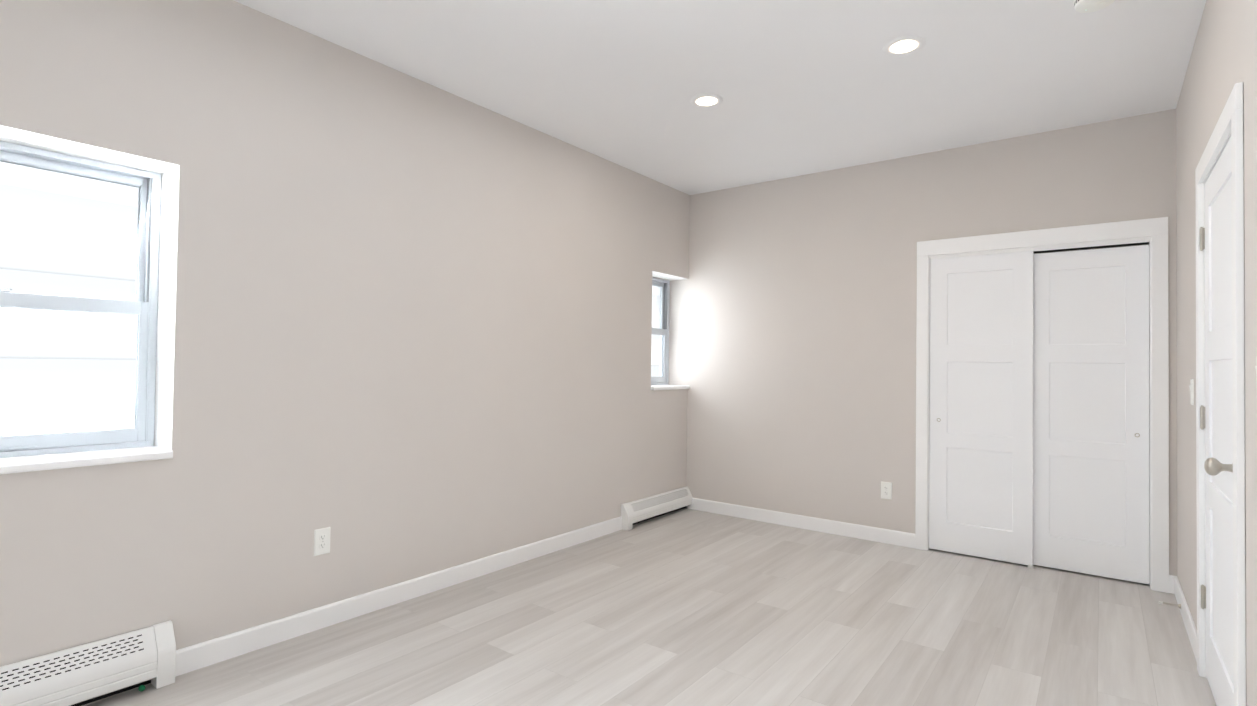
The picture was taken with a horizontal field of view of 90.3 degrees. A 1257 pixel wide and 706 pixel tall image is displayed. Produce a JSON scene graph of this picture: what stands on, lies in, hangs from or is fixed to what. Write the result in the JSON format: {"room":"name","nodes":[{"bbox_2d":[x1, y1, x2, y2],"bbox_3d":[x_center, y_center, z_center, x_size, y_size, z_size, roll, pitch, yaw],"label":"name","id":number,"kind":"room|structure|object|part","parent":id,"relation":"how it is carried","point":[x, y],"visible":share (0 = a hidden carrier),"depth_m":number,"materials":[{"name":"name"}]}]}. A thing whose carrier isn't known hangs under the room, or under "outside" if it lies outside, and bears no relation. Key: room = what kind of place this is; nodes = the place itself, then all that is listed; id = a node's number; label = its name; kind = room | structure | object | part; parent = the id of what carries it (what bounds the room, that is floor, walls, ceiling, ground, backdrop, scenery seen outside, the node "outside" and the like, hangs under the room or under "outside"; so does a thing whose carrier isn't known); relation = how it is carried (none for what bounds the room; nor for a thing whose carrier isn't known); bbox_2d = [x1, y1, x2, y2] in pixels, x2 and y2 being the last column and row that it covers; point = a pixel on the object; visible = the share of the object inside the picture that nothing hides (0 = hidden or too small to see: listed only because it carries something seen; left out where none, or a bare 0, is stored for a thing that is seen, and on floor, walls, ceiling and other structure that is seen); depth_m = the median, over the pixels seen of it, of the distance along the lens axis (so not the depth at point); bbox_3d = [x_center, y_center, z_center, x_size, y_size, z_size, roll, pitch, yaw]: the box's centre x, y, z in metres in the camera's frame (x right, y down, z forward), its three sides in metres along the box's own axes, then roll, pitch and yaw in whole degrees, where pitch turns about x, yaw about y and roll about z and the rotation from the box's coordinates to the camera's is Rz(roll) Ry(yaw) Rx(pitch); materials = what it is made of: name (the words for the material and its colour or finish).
{"room":"empty bedroom","nodes":[
{"label":"empty bedroom","id":0,"kind":"room"},
{"bbox_2d":[0,0,689,705],"bbox_3d":[-1.327,-0.086,3.344,0.300,2.773,5.747,0,-1,37],"label":"wall","id":1,"kind":"structure","parent":0,"point":[404,326],"depth_m":2.94,"materials":[{"name":"beige paint"}]},
{"bbox_2d":[0,141,160,457],"bbox_3d":[-2.269,-0.177,2.248,0.078,1.160,0.935,0,-1,37],"label":"window","id":2,"kind":"structure","parent":1,"relation":"in","point":[154,257],"depth_m":2.48,"materials":[{"name":"white plastic"}]},
{"bbox_3d":[-2.278,-0.451,2.262,0.028,0.561,0.885,0,-1,37],"label":"big window sash","id":3,"kind":"part","parent":2,"relation":"part of","materials":[{"name":"glass"}]},
{"bbox_3d":[-2.256,0.059,2.231,0.035,0.586,0.885,0,-1,37],"label":"big window sash","id":4,"kind":"part","parent":2,"relation":"part of","materials":[{"name":"glass"}]},
{"bbox_2d":[144,178,151,301],"bbox_3d":[-2.253,-0.477,2.244,0.031,0.512,0.886,0,-1,37],"label":"liner","id":5,"kind":"object","parent":2,"relation":"attached to","point":[148,240],"visible":0.79,"depth_m":2.58,"materials":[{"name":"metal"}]},
{"bbox_2d":[0,446,172,473],"bbox_3d":[-2.157,0.387,2.146,0.224,0.030,0.935,0,-1,37],"label":"window sill","id":6,"kind":"structure","parent":1,"relation":"attached to","point":[18,464],"depth_m":2.27,"materials":[{"name":"white wood"}]},
{"bbox_2d":[0,620,175,705],"bbox_3d":[-2.075,1.152,2.044,0.074,0.224,0.990,0,-1,37],"label":"heater","id":7,"kind":"object","parent":1,"relation":"attached to","point":[84,674],"visible":1,"depth_m":2.24,"materials":[{"name":"white metal"}]},
{"bbox_2d":[314,527,330,555],"bbox_3d":[-1.440,0.886,2.941,0.007,0.122,0.076,0,-1,37],"label":"electrical outlet","id":8,"kind":"object","parent":1,"relation":"attached to","point":[321,541],"visible":1,"depth_m":2.94,"materials":[{"name":"white plastic"}]},
{"bbox_2d":[175,516,621,676],"bbox_3d":[-0.929,1.261,3.610,0.013,0.100,2.895,0,-1,37],"label":"baseboard","id":9,"kind":"structure","parent":1,"relation":"attached to","point":[212,651],"depth_m":3.10,"materials":[{"name":"white wood"}]},
{"bbox_2d":[621,486,691,530],"bbox_3d":[0.254,1.258,5.121,0.068,0.192,0.940,0,-1,37],"label":"heater","id":10,"kind":"object","parent":1,"relation":"attached to","point":[643,509],"visible":1,"depth_m":5.04,"materials":[{"name":"white metal"}]},
{"bbox_2d":[651,277,669,384],"bbox_3d":[0.169,-0.176,5.465,0.078,0.974,0.562,0,-1,37],"label":"window","id":11,"kind":"structure","parent":1,"relation":"in","point":[667,329],"depth_m":5.63,"materials":[{"name":"white plastic"}]},
{"bbox_3d":[0.170,-0.198,5.465,0.036,0.828,0.462,0,-1,37],"label":"glass","id":12,"kind":"part","parent":11,"relation":"part of","materials":[{"name":"clear glass"}]},
{"bbox_3d":[0.160,-0.404,5.479,0.028,0.468,0.512,0,-1,37],"label":"small window sash","id":13,"kind":"part","parent":11,"relation":"part of","materials":[{"name":"glass"}]},
{"bbox_3d":[0.182,0.013,5.449,0.035,0.493,0.512,0,-1,37],"label":"small window sash","id":14,"kind":"part","parent":11,"relation":"part of","materials":[{"name":"glass"}]},
{"bbox_2d":[663,283,667,328],"bbox_3d":[0.184,-0.429,5.461,0.031,0.419,0.513,0,-1,37],"label":"liner","id":15,"kind":"object","parent":11,"relation":"attached to","point":[665,305],"visible":0.43,"depth_m":5.65,"materials":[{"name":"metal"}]},
{"bbox_2d":[651,385,689,389],"bbox_3d":[0.283,0.296,5.365,0.224,0.030,0.562,0,-1,37],"label":"window sill","id":16,"kind":"structure","parent":1,"relation":"attached to","point":[663,387],"depth_m":5.31,"materials":[{"name":"white wood"}]},
{"bbox_2d":[84,508,1215,705],"bbox_3d":[0.223,1.368,2.585,3.686,0.120,6.717,0,-1,37],"label":"floor","id":17,"kind":"structure","parent":0,"point":[686,607],"depth_m":2.89,"materials":[{"name":"plastic"}]},
{"bbox_2d":[234,0,1205,194],"bbox_3d":[0.042,-1.533,2.349,3.686,0.120,5.987,0,-1,37],"label":"ceiling","id":18,"kind":"structure","parent":0,"point":[802,87],"depth_m":3.18,"materials":[{"name":"white paint"}]},
{"bbox_2d":[690,94,722,107],"bbox_3d":[0.447,-1.441,3.579,0.186,0.005,0.186,0,-1,37],"label":"recessed light","id":19,"kind":"object","parent":18,"relation":"in","point":[706,100],"visible":1,"depth_m":3.57,"materials":[{"name":"white paint"}]},
{"bbox_2d":[882,36,925,55],"bbox_3d":[1.295,-1.441,2.940,0.186,0.005,0.186,0,-1,37],"label":"recessed light","id":20,"kind":"object","parent":18,"relation":"in","point":[903,45],"visible":1,"depth_m":2.93,"materials":[{"name":"white paint"}]},
{"bbox_2d":[1073,0,1114,12],"bbox_3d":[1.881,-1.419,2.520,0.142,0.049,0.142,0,-1,37],"label":"smoke detector","id":21,"kind":"object","parent":18,"relation":"attached to","point":[1085,6],"visible":1,"depth_m":2.52,"materials":[{"name":"white plastic"}]},
{"bbox_2d":[660,109,1176,575],"bbox_3d":[1.794,-0.018,4.659,3.686,2.773,0.120,0,-1,37],"label":"wall","id":22,"kind":"structure","parent":0,"point":[792,330],"depth_m":4.71,"materials":[{"name":"beige paint"}]},
{"bbox_2d":[687,498,914,547],"bbox_3d":[1.262,1.317,4.939,1.874,0.100,0.013,0,-1,37],"label":"baseboard","id":23,"kind":"structure","parent":22,"relation":"attached to","point":[893,537],"depth_m":4.83,"materials":[{"name":"white wood"}]},
{"bbox_2d":[881,481,891,499],"bbox_3d":[1.857,0.991,4.502,0.076,0.122,0.007,0,-1,37],"label":"electrical outlet","id":24,"kind":"object","parent":22,"relation":"attached to","point":[886,490],"visible":1,"depth_m":4.50,"materials":[{"name":"white plastic"}]},
{"bbox_2d":[915,217,1168,592],"bbox_3d":[2.593,0.293,4.032,1.343,2.150,0.139,0,-1,37],"label":"closet","id":25,"kind":"object","parent":22,"relation":"attached to","point":[1042,409],"visible":1,"depth_m":3.97,"materials":[{"name":"white wood"}]},
{"bbox_2d":[1169,575,1176,593],"bbox_3d":[3.094,1.316,3.551,0.036,0.100,0.013,0,-1,37],"label":"baseboard","id":26,"kind":"structure","parent":22,"relation":"attached to","point":[1171,583],"depth_m":3.55,"materials":[{"name":"white wood"}]},
{"bbox_2d":[1034,243,1148,253],"bbox_3d":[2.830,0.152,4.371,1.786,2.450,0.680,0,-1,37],"label":"door track","id":27,"kind":"object","parent":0,"point":[1092,248],"depth_m":4.42,"materials":[{"name":"metal"}]},
{"bbox_2d":[1176,0,1256,705],"bbox_3d":[1.443,-0.087,1.245,0.120,2.773,5.747,0,-1,37],"label":"wall","id":28,"kind":"structure","parent":0,"point":[1222,61],"depth_m":2.45,"materials":[{"name":"beige paint"}]},
{"bbox_2d":[1159,601,1180,608],"bbox_3d":[2.826,1.312,3.264,0.089,0.025,0.025,0,-1,37],"label":"spring door stop","id":29,"kind":"object","parent":28,"relation":"attached to","point":[1170,604],"visible":1,"depth_m":3.26,"materials":[{"name":"silver metal"}]},
{"bbox_2d":[1174,577,1196,661],"bbox_3d":[2.759,1.303,3.090,0.013,0.100,1.127,0,-1,37],"label":"baseboard","id":30,"kind":"structure","parent":28,"relation":"attached to","point":[1189,624],"depth_m":3.03,"materials":[{"name":"white wood"}]},
{"bbox_2d":[1189,379,1193,404],"bbox_3d":[2.642,0.183,2.935,0.012,0.122,0.076,0,-1,37],"label":"light switch","id":31,"kind":"object","parent":28,"relation":"attached to","point":[1191,386],"visible":1,"depth_m":2.92,"materials":[{"name":"white plastic"}]},
{"bbox_2d":[1196,183,1204,676],"bbox_3d":[2.406,0.314,2.632,0.018,2.050,0.075,0,-1,37],"label":"right room door casing leg","id":32,"kind":"structure","parent":28,"relation":"attached to","point":[1199,188],"depth_m":2.61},
{"bbox_2d":[1200,132,1230,677],"bbox_3d":[2.176,0.296,2.222,0.134,2.063,0.883,0,-1,37],"label":"lining","id":33,"kind":"object","parent":28,"relation":"attached to","point":[1219,155],"depth_m":2.59,"materials":[{"name":"white wood"}]},
{"bbox_3d":[2.398,0.265,2.587,0.048,1.586,0.012,0,-1,37],"label":"right door hinges","id":34,"kind":"part","parent":33,"relation":"part of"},
{"bbox_2d":[1205,137,1233,705],"bbox_3d":[2.149,0.302,2.243,0.035,2.032,0.841,0,-1,37],"label":"door leaf","id":35,"kind":"structure","parent":33,"relation":"attached to","point":[1219,439],"depth_m":2.32,"materials":[{"name":"white paint"}]},
{"bbox_2d":[1204,458,1232,475],"bbox_3d":[1.925,0.364,1.947,0.191,0.066,0.103,0,-1,37],"label":"door knob","id":36,"kind":"object","parent":35,"relation":"attached to","point":[1213,466],"depth_m":1.99,"materials":[{"name":"silver metal"}]},
{"bbox_2d":[1195,82,1242,186],"bbox_3d":[2.140,-0.762,2.280,0.018,0.080,1.007,0,-1,37],"label":"door frame","id":37,"kind":"structure","parent":28,"relation":"attached to","point":[1219,135],"depth_m":2.15,"materials":[{"name":"white wood"}]},
{"bbox_2d":[1231,109,1245,705],"bbox_3d":[1.844,0.292,1.889,0.018,2.050,0.075,0,-1,37],"label":"right room door casing leg","id":38,"kind":"structure","parent":28,"relation":"attached to","point":[1238,435],"depth_m":1.87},
{"label":"outside","id":39,"kind":"structure","parent":0,"visible":0},
{"bbox_2d":[0,183,659,435],"bbox_3d":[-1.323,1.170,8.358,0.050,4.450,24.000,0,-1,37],"label":"window glass","id":40,"kind":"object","parent":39,"point":[93,414],"depth_m":4.61,"materials":[{"name":"clear glass"}]}
]}

